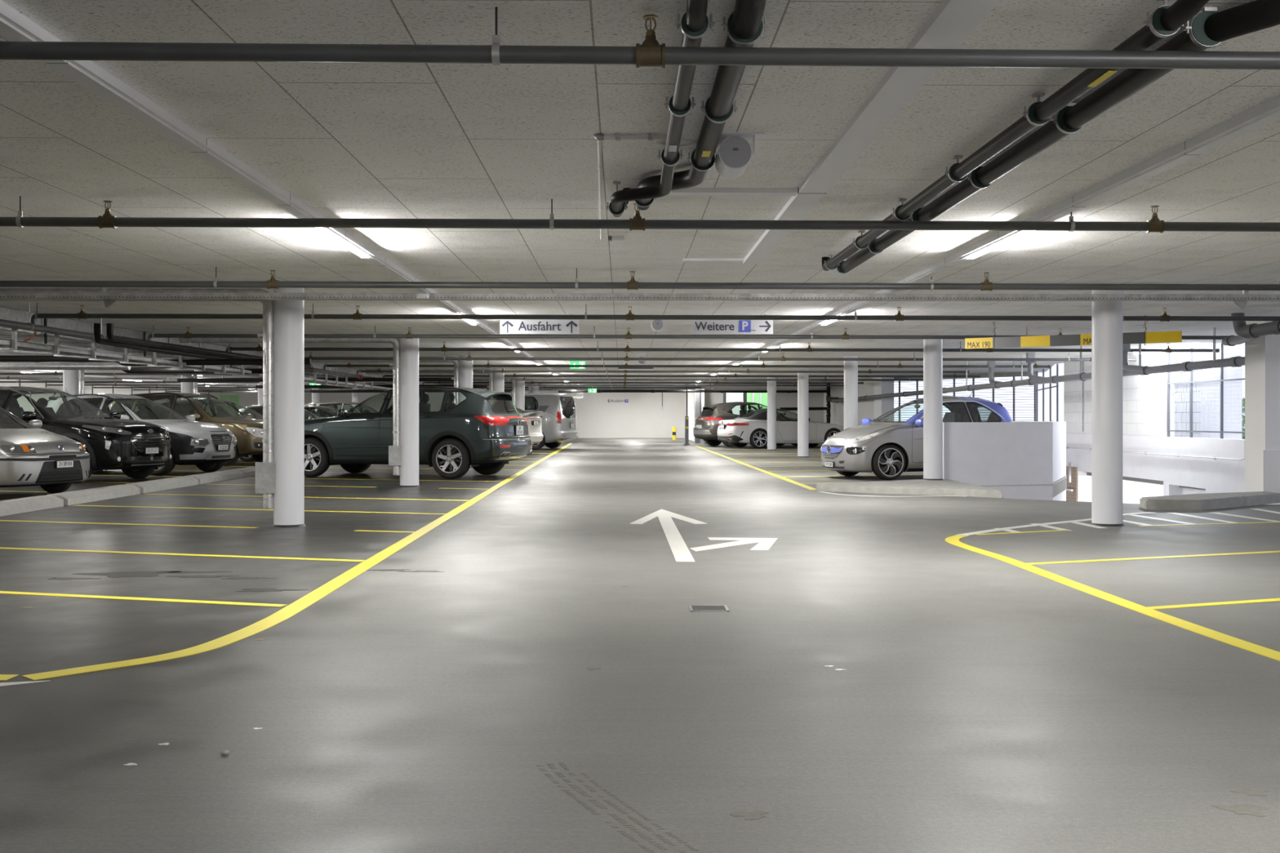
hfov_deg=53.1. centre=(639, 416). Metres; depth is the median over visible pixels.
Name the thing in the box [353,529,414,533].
bay line
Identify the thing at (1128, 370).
drain pipe
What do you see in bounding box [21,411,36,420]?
mirror
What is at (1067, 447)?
conduit
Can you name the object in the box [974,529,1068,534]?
hatch border
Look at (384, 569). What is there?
wet patch
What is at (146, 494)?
bay line
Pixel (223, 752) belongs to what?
pebble
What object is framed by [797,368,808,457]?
round column
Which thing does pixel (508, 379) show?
pipe
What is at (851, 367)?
round column
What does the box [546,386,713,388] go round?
cable tray
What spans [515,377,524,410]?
round column
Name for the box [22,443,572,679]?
lane line
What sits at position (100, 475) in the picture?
bay line
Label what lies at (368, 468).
bay line
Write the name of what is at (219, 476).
wheel stop
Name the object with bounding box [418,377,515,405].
ventilation duct
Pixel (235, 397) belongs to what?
door
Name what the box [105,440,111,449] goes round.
lamp
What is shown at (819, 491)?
white curve line
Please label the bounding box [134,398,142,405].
mirror
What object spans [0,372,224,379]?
pipe
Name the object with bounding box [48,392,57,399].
mirror
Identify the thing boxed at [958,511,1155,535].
white edge line
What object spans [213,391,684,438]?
wall
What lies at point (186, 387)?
round column
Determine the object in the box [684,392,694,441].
wall
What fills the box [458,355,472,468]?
round column
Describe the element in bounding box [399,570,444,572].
wet patch
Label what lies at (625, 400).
wall sign
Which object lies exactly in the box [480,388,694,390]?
pipe
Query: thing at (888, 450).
parked car
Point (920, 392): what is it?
drain pipe
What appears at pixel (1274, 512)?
hatch stripe
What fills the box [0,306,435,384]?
pipe
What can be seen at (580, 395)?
duct
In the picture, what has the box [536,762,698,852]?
print
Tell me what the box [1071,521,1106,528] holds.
hatch stripe
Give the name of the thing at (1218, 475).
wall
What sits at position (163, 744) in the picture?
chip
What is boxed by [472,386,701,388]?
pipe
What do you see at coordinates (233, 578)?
wet patch
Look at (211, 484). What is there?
bay line
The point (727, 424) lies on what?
tail lamp
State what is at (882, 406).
wall pier
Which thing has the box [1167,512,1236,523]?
hatch stripe
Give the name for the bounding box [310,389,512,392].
drain pipe
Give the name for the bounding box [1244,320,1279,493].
column
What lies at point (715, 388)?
air duct
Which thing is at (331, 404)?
parked car
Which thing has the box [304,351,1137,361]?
pipe
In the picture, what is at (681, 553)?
direction arrow
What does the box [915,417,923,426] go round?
mirror
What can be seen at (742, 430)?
parked car
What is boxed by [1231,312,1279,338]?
drain pipe
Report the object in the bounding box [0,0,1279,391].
ceiling
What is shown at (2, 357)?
drain pipe
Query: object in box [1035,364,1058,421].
window
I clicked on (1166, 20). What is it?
drain pipe
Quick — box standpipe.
[685,383,687,416]
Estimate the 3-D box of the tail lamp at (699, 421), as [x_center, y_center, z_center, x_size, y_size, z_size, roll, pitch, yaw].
[2.502,0.173,46.832,0.920,0.286,1.807,0,0,-1]
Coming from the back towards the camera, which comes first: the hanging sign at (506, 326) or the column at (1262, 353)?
the column at (1262, 353)
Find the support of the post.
on the floor
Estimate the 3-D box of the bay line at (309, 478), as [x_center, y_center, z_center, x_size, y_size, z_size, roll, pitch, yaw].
[-4.680,1.099,22.391,5.030,0.003,0.085,0,0,17]
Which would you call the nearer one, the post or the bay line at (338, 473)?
the bay line at (338, 473)
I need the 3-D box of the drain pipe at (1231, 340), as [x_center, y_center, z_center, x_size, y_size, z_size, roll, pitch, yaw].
[7.966,-1.041,17.012,0.150,0.157,2.092,0,0,16]
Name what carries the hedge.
on the ground
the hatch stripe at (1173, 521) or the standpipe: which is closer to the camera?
the hatch stripe at (1173, 521)
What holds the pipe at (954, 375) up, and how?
hanging from the ceiling
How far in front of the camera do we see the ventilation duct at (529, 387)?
49.31 m
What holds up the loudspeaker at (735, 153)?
hanging from the ceiling
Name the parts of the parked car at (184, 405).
seat, window trim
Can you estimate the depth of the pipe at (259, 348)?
21.98 m
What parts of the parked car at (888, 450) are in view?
number plate, grille frame, arch trim, door, sill trim, window trim, door, seat, seat, seat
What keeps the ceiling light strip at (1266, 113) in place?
attached to the ceiling
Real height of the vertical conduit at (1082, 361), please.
1.620 m
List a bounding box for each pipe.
[0,6,1279,69]
[0,195,1279,232]
[0,266,1279,291]
[0,287,1279,309]
[0,288,275,508]
[0,302,392,382]
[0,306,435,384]
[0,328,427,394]
[0,352,114,362]
[0,355,311,365]
[0,362,130,369]
[0,370,232,375]
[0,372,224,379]
[0,377,358,383]
[31,302,1279,324]
[47,382,325,386]
[93,323,313,372]
[93,386,392,388]
[106,323,311,367]
[121,368,262,373]
[130,367,239,368]
[133,386,377,391]
[146,325,1235,340]
[166,388,325,392]
[177,377,453,382]
[225,341,1219,352]
[255,384,488,388]
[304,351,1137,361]
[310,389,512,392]
[323,360,1050,369]
[356,367,968,374]
[382,373,980,377]
[422,374,923,381]
[422,380,863,384]
[440,383,844,386]
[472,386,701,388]
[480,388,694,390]
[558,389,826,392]
[605,0,714,217]
[634,0,768,210]
[779,383,839,422]
[822,0,1209,271]
[831,390,923,402]
[835,0,1279,274]
[942,327,1244,393]
[1222,335,1254,346]
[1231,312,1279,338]
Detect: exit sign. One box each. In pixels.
[569,360,586,368]
[587,383,596,392]
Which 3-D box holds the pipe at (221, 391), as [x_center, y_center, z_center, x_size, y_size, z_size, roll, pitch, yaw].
[-15.044,-1.196,57.824,12.514,0.208,0.081,0,0,-2]
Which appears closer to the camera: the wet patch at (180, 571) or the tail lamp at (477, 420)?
the wet patch at (180, 571)
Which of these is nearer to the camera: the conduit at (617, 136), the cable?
the conduit at (617, 136)
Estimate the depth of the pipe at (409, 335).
18.33 m
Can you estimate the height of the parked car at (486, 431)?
1.655 m
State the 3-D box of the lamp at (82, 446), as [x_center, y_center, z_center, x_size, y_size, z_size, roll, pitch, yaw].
[-7.872,0.429,18.066,0.101,0.114,0.435,0,0,-26]
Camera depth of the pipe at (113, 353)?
25.86 m
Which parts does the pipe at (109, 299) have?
joint plate, joint plate, joint plate, joint plate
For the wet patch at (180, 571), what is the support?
on the floor
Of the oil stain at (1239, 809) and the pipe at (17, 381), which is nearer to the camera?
the oil stain at (1239, 809)
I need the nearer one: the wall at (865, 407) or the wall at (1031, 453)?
the wall at (1031, 453)
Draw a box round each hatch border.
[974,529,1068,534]
[1139,521,1279,526]
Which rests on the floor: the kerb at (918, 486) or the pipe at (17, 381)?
the kerb at (918, 486)
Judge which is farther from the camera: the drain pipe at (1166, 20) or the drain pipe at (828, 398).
the drain pipe at (828, 398)
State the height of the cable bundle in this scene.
0.044 m
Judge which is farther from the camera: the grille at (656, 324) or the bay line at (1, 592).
the grille at (656, 324)
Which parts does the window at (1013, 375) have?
frame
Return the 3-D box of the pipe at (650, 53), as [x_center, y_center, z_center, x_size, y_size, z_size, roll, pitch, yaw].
[-1.500,-1.206,4.035,10.913,0.188,0.075,0,0,-2]
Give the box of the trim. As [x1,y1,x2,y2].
[980,476,1066,486]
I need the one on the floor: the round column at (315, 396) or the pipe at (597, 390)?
the round column at (315, 396)
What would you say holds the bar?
hanging from the ceiling
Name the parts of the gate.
post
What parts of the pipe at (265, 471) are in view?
guard plate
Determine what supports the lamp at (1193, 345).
attached to the ceiling
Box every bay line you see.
[0,490,46,492]
[0,520,257,528]
[0,546,365,561]
[0,591,286,607]
[0,674,18,680]
[73,505,445,514]
[81,481,133,483]
[99,475,177,476]
[146,493,460,500]
[174,465,254,466]
[211,484,376,487]
[309,478,494,481]
[337,472,479,475]
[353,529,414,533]
[368,467,518,470]
[445,488,475,488]
[768,470,831,471]
[804,474,923,476]
[1026,551,1279,564]
[1146,598,1279,609]
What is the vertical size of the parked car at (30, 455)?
1.470 m
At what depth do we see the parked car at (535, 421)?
36.85 m
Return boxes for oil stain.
[729,810,768,819]
[1211,804,1269,817]
[1230,789,1271,795]
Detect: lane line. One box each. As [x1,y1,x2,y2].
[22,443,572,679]
[694,445,815,489]
[945,534,1279,661]
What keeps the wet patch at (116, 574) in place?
on the floor
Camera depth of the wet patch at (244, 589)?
8.13 m
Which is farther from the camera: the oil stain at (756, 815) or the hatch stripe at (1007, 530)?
the hatch stripe at (1007, 530)
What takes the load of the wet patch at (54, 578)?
on the floor
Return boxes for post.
[684,416,689,444]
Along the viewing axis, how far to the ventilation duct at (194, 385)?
34.61 m
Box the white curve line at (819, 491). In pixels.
[818,491,961,496]
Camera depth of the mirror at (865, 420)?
24.00 m
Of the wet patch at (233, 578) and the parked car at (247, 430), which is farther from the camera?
the parked car at (247, 430)
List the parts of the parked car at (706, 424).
bumper panel, window trim, seat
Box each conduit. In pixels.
[593,133,666,239]
[1066,440,1244,460]
[1082,360,1083,431]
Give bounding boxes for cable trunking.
[671,0,1000,263]
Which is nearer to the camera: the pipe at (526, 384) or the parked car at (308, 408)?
the parked car at (308, 408)
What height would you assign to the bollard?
0.620 m
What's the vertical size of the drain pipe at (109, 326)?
0.206 m
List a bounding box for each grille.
[129,433,167,452]
[210,434,231,451]
[652,320,662,329]
[720,136,751,168]
[822,444,843,458]
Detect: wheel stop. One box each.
[0,495,63,516]
[46,484,140,505]
[124,476,198,493]
[183,470,243,484]
[231,466,255,477]
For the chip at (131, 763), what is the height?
0.002 m
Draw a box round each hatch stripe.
[995,528,1020,532]
[1030,523,1071,530]
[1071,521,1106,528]
[1122,520,1150,525]
[1130,514,1195,524]
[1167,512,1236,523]
[1211,512,1279,521]
[1251,508,1279,514]
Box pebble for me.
[221,750,229,755]
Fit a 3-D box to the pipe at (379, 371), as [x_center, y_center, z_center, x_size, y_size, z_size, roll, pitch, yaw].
[0.630,-1.170,32.703,15.662,0.260,0.084,0,0,-2]
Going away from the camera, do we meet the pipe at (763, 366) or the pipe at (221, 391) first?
the pipe at (763, 366)
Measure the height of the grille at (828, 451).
0.233 m
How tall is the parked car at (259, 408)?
1.470 m
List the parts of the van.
window trim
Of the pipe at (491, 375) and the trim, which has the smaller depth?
the trim
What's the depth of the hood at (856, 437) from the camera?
22.26 m
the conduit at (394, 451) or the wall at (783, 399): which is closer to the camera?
the conduit at (394, 451)
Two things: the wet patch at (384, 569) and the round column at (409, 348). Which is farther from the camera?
the round column at (409, 348)
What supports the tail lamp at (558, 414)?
attached to the van
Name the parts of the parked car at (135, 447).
roof rail, seat, door, door, seat, roof rail, window trim, arch trim, door, skid trim, number plate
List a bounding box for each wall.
[16,379,213,416]
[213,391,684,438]
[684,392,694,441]
[704,388,823,443]
[823,377,874,426]
[942,421,1066,501]
[1063,351,1279,504]
[1066,466,1077,501]
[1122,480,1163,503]
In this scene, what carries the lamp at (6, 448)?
attached to the parked car at (30, 455)
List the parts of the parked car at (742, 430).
window trim, door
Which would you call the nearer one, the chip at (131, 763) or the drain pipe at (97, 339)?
the chip at (131, 763)
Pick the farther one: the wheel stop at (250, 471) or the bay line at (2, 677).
the wheel stop at (250, 471)
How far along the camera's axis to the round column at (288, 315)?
12.78 m
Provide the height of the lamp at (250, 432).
0.230 m
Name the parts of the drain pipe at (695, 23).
clamp rod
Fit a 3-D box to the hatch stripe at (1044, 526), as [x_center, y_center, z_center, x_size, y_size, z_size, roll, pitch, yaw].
[4.089,1.099,12.758,0.100,0.002,0.802,0,0,-5]
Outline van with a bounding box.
[511,393,577,449]
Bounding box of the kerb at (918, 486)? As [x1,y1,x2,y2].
[815,479,1001,497]
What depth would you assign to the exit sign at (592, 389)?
50.38 m
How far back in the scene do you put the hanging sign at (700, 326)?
16.22 m
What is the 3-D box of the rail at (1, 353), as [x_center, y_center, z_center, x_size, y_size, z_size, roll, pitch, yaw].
[-12.960,-1.260,22.323,0.116,0.079,65.000,0,0,-1]
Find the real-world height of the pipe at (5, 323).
0.340 m
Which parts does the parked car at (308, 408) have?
seat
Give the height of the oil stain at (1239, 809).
0.001 m
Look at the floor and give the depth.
5.62 m
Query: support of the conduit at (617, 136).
attached to the ceiling
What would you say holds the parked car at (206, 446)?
on the floor
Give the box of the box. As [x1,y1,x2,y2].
[608,235,624,240]
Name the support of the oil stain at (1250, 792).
on the floor
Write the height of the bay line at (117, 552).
0.003 m
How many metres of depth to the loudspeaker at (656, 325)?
16.50 m
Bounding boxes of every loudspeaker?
[637,355,644,364]
[650,320,664,331]
[715,132,764,178]
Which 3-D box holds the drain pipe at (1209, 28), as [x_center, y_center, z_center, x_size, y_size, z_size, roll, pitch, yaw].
[1.754,-1.276,7.215,0.306,0.196,6.780,0,0,-2]
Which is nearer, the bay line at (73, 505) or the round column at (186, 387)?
the bay line at (73, 505)
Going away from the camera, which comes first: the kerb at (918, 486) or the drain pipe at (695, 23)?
the drain pipe at (695, 23)
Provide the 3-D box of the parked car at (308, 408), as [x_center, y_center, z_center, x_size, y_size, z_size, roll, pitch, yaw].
[-10.405,0.365,42.660,3.809,1.470,2.018,0,0,11]
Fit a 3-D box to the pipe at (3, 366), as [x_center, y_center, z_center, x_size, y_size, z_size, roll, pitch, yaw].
[-12.823,-0.920,23.325,7.000,0.140,0.140,0,0,-1]
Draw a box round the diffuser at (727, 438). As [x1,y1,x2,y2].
[716,435,742,442]
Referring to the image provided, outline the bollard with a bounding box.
[672,426,675,439]
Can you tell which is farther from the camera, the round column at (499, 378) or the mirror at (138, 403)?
the round column at (499, 378)
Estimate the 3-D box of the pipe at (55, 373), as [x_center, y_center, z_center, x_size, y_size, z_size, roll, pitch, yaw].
[-14.712,-1.196,33.802,12.514,0.208,0.081,0,0,-2]
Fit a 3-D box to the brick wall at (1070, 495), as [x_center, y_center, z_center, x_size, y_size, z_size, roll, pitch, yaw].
[10.066,2.310,30.442,0.030,2.280,1.800,0,0,-1]
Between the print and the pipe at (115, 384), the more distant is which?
the pipe at (115, 384)
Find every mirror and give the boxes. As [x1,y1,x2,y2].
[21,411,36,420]
[28,419,42,427]
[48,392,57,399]
[108,411,120,418]
[120,414,128,419]
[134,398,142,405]
[185,414,195,421]
[191,413,199,419]
[337,408,346,417]
[862,417,871,424]
[914,400,920,408]
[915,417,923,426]
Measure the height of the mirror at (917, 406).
0.141 m
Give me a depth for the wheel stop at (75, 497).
16.81 m
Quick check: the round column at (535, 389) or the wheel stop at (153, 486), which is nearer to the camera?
the wheel stop at (153, 486)
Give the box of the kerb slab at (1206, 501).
[1139,491,1279,510]
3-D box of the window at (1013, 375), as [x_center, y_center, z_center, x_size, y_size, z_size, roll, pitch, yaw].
[9.635,-0.100,39.187,0.160,2.400,5.870,0,0,-37]
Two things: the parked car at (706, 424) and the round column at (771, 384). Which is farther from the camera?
the parked car at (706, 424)
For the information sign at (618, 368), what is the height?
0.185 m
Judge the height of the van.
1.900 m
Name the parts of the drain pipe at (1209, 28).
clamp rod, clamp rod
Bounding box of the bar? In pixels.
[964,315,1182,350]
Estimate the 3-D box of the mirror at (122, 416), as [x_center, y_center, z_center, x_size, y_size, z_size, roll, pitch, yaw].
[-9.637,0.035,23.896,0.119,0.146,0.260,0,0,17]
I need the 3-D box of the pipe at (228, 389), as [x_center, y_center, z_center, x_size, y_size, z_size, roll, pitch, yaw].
[-14.989,-1.196,53.820,12.514,0.208,0.081,0,0,-2]
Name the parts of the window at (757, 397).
pane, frame, pane, pane, pane, pane, pane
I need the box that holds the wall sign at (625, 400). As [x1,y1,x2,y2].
[608,399,628,402]
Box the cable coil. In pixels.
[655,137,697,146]
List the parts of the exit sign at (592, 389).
lit panel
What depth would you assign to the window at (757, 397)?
53.32 m
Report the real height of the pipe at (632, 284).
0.188 m
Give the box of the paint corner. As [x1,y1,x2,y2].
[0,680,50,686]
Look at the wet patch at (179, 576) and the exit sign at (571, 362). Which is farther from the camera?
the exit sign at (571, 362)
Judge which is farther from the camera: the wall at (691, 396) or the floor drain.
the wall at (691, 396)
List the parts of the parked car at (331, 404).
seat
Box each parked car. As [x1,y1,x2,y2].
[0,386,172,483]
[0,407,90,493]
[37,388,236,475]
[109,392,262,466]
[176,398,262,462]
[235,404,319,417]
[304,386,532,479]
[304,401,377,419]
[304,405,337,420]
[437,401,544,444]
[693,401,797,447]
[716,408,844,448]
[820,386,1013,479]
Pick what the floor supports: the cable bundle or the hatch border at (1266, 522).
the hatch border at (1266, 522)
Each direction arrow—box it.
[629,509,707,561]
[689,537,777,551]
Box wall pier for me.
[874,377,893,421]
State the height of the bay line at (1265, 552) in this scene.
0.003 m
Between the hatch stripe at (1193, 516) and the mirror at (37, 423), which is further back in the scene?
the mirror at (37, 423)
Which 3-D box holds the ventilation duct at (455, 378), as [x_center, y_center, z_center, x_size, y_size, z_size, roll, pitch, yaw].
[-5.527,-0.184,27.444,3.605,2.208,0.163,0,0,-1]
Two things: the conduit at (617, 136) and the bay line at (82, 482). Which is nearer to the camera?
the conduit at (617, 136)
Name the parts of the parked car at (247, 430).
seat, door, roof rail, seat, seat, window trim, roof rail, door, seat, door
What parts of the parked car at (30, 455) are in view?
window trim, panel, number plate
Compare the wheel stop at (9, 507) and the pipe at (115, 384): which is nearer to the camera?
the wheel stop at (9, 507)
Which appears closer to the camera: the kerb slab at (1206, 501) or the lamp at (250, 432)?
the kerb slab at (1206, 501)
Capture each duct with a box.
[0,379,220,399]
[76,356,170,394]
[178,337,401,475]
[191,374,197,399]
[304,356,459,405]
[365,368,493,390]
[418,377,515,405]
[441,383,531,393]
[555,390,583,399]
[713,383,831,390]
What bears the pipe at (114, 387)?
hanging from the ceiling
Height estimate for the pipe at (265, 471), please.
2.208 m
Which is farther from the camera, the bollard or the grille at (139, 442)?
the bollard
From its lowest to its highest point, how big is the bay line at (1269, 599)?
0.003 m
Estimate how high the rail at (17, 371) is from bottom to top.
0.079 m
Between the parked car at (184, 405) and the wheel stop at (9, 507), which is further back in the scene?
the parked car at (184, 405)
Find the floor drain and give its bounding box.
[688,604,729,611]
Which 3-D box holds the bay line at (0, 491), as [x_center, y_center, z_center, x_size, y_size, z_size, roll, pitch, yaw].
[-9.756,1.099,19.016,4.600,0.003,0.085,0,0,17]
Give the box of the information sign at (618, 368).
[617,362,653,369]
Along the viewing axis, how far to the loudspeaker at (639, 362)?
26.50 m
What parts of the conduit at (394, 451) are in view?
guard plate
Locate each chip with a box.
[124,762,137,765]
[157,742,169,745]
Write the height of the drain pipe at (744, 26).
0.218 m
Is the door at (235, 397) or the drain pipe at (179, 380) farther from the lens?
the door at (235, 397)
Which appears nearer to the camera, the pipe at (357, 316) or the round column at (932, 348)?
the pipe at (357, 316)
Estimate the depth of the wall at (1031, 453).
20.99 m
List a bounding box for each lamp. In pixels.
[0,444,36,453]
[79,444,85,451]
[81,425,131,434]
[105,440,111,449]
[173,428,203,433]
[190,437,209,446]
[231,436,236,445]
[245,427,262,437]
[473,415,528,425]
[555,411,561,422]
[694,417,722,425]
[726,422,749,426]
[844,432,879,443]
[1133,343,1200,354]
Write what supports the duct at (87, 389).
attached to the wall at (23, 402)
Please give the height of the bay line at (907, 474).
0.003 m
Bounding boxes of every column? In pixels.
[62,369,77,395]
[181,374,192,399]
[257,377,262,404]
[271,288,305,527]
[311,388,319,403]
[351,388,359,413]
[399,333,419,487]
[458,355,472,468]
[493,368,504,391]
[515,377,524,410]
[531,383,538,393]
[767,377,776,450]
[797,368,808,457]
[844,355,857,429]
[922,333,943,479]
[1090,289,1124,526]
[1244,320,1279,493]
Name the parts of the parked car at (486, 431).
arch trim, door, door, door, seat, roof rail, window trim, seat, arch trim, exhaust trim, number plate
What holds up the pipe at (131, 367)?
hanging from the ceiling
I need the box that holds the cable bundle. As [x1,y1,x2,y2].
[0,338,386,387]
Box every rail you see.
[0,352,305,384]
[0,369,257,389]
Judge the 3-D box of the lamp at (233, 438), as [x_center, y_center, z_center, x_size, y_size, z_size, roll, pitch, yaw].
[-7.918,0.480,25.001,0.036,0.173,0.410,0,0,-8]
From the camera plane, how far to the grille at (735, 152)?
5.87 m
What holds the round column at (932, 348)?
on the kerb at (918, 486)
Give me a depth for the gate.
29.66 m
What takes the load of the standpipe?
on the post
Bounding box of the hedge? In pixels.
[1242,397,1244,439]
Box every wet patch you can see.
[47,577,99,579]
[75,571,179,577]
[164,570,232,573]
[166,575,238,577]
[226,577,277,579]
[235,588,306,591]
[366,568,409,571]
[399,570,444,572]
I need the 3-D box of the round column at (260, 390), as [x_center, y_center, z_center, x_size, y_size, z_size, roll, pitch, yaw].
[-12.381,-0.100,41.983,0.330,2.400,0.330,0,0,-1]
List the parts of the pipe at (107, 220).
rod, rod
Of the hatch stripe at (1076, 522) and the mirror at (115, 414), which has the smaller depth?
the hatch stripe at (1076, 522)
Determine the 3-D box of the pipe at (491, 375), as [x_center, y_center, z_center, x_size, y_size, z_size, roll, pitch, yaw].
[-5.628,-0.184,34.743,3.605,2.208,0.163,0,0,-1]
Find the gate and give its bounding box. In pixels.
[1066,462,1072,491]
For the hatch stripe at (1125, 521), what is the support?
on the floor
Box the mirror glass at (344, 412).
[342,409,347,416]
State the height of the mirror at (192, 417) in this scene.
0.146 m
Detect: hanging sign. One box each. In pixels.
[499,314,579,333]
[693,314,773,333]
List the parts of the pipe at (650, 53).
rod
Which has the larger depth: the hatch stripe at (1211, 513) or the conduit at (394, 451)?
the conduit at (394, 451)
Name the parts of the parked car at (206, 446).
seat, roof rail, door, seat, seat, door, roof rail, window trim, door, seat, arch trim, trim, grille frame, number plate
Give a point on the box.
(610, 237)
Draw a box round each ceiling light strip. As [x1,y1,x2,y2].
[0,0,573,384]
[688,94,1279,384]
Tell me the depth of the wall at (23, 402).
45.75 m
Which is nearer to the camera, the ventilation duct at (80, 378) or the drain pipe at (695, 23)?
the drain pipe at (695, 23)
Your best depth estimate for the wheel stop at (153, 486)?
19.35 m
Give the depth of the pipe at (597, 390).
51.99 m
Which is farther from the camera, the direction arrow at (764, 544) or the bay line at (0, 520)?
the bay line at (0, 520)
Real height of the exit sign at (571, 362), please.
0.200 m
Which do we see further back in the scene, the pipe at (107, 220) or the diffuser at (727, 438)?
the diffuser at (727, 438)
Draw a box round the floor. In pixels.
[0,438,1279,852]
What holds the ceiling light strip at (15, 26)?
attached to the ceiling
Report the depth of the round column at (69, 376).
27.27 m
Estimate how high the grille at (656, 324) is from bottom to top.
0.147 m
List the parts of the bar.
chain, chain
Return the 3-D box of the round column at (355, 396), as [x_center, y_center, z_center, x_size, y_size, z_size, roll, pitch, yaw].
[-12.583,-0.100,56.582,0.330,2.400,0.330,0,0,-1]
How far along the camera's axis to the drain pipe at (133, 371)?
24.04 m
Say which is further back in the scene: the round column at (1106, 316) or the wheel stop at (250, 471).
the wheel stop at (250, 471)
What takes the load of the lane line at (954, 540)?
on the floor
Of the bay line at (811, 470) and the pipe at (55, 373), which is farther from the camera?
the pipe at (55, 373)
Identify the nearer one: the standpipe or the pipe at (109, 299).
the pipe at (109, 299)
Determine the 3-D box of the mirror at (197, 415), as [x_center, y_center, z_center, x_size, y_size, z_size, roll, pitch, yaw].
[-9.869,-0.005,28.448,0.108,0.133,0.236,0,0,17]
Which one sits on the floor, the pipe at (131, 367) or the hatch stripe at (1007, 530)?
the hatch stripe at (1007, 530)
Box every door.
[215,393,241,416]
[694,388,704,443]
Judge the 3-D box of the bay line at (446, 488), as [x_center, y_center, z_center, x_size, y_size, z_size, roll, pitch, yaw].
[-2.659,1.099,19.552,0.880,0.003,0.085,0,0,17]
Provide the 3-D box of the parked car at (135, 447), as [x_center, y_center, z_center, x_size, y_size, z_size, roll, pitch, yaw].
[-10.513,0.199,22.338,4.646,1.802,2.351,0,0,10]
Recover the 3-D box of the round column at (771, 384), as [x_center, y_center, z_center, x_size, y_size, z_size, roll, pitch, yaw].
[4.347,-0.100,42.214,0.330,2.400,0.330,0,0,-1]
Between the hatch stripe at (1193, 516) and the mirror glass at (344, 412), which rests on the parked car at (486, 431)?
the mirror glass at (344, 412)
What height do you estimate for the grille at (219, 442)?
0.335 m
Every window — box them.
[723,392,767,414]
[893,371,1035,421]
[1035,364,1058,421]
[1167,342,1244,439]
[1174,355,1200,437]
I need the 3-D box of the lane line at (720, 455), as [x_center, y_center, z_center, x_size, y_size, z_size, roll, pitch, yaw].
[2.357,1.099,33.886,0.144,0.003,29.300,0,0,-1]
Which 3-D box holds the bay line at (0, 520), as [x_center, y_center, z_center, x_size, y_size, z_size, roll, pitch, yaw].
[-5.378,1.099,13.138,3.300,0.003,0.085,0,0,17]
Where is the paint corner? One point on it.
(2, 684)
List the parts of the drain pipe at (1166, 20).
clamp rod, clamp rod, clamp rod, clamp rod, clamp rod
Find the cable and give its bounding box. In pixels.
[22,331,36,342]
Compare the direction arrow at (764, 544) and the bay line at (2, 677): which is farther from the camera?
the direction arrow at (764, 544)
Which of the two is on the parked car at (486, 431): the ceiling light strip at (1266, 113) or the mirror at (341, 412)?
the mirror at (341, 412)
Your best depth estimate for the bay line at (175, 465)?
28.68 m
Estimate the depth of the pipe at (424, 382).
43.40 m
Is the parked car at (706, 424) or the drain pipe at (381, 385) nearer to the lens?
the drain pipe at (381, 385)
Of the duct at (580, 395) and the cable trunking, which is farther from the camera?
the duct at (580, 395)
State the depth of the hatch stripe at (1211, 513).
13.99 m

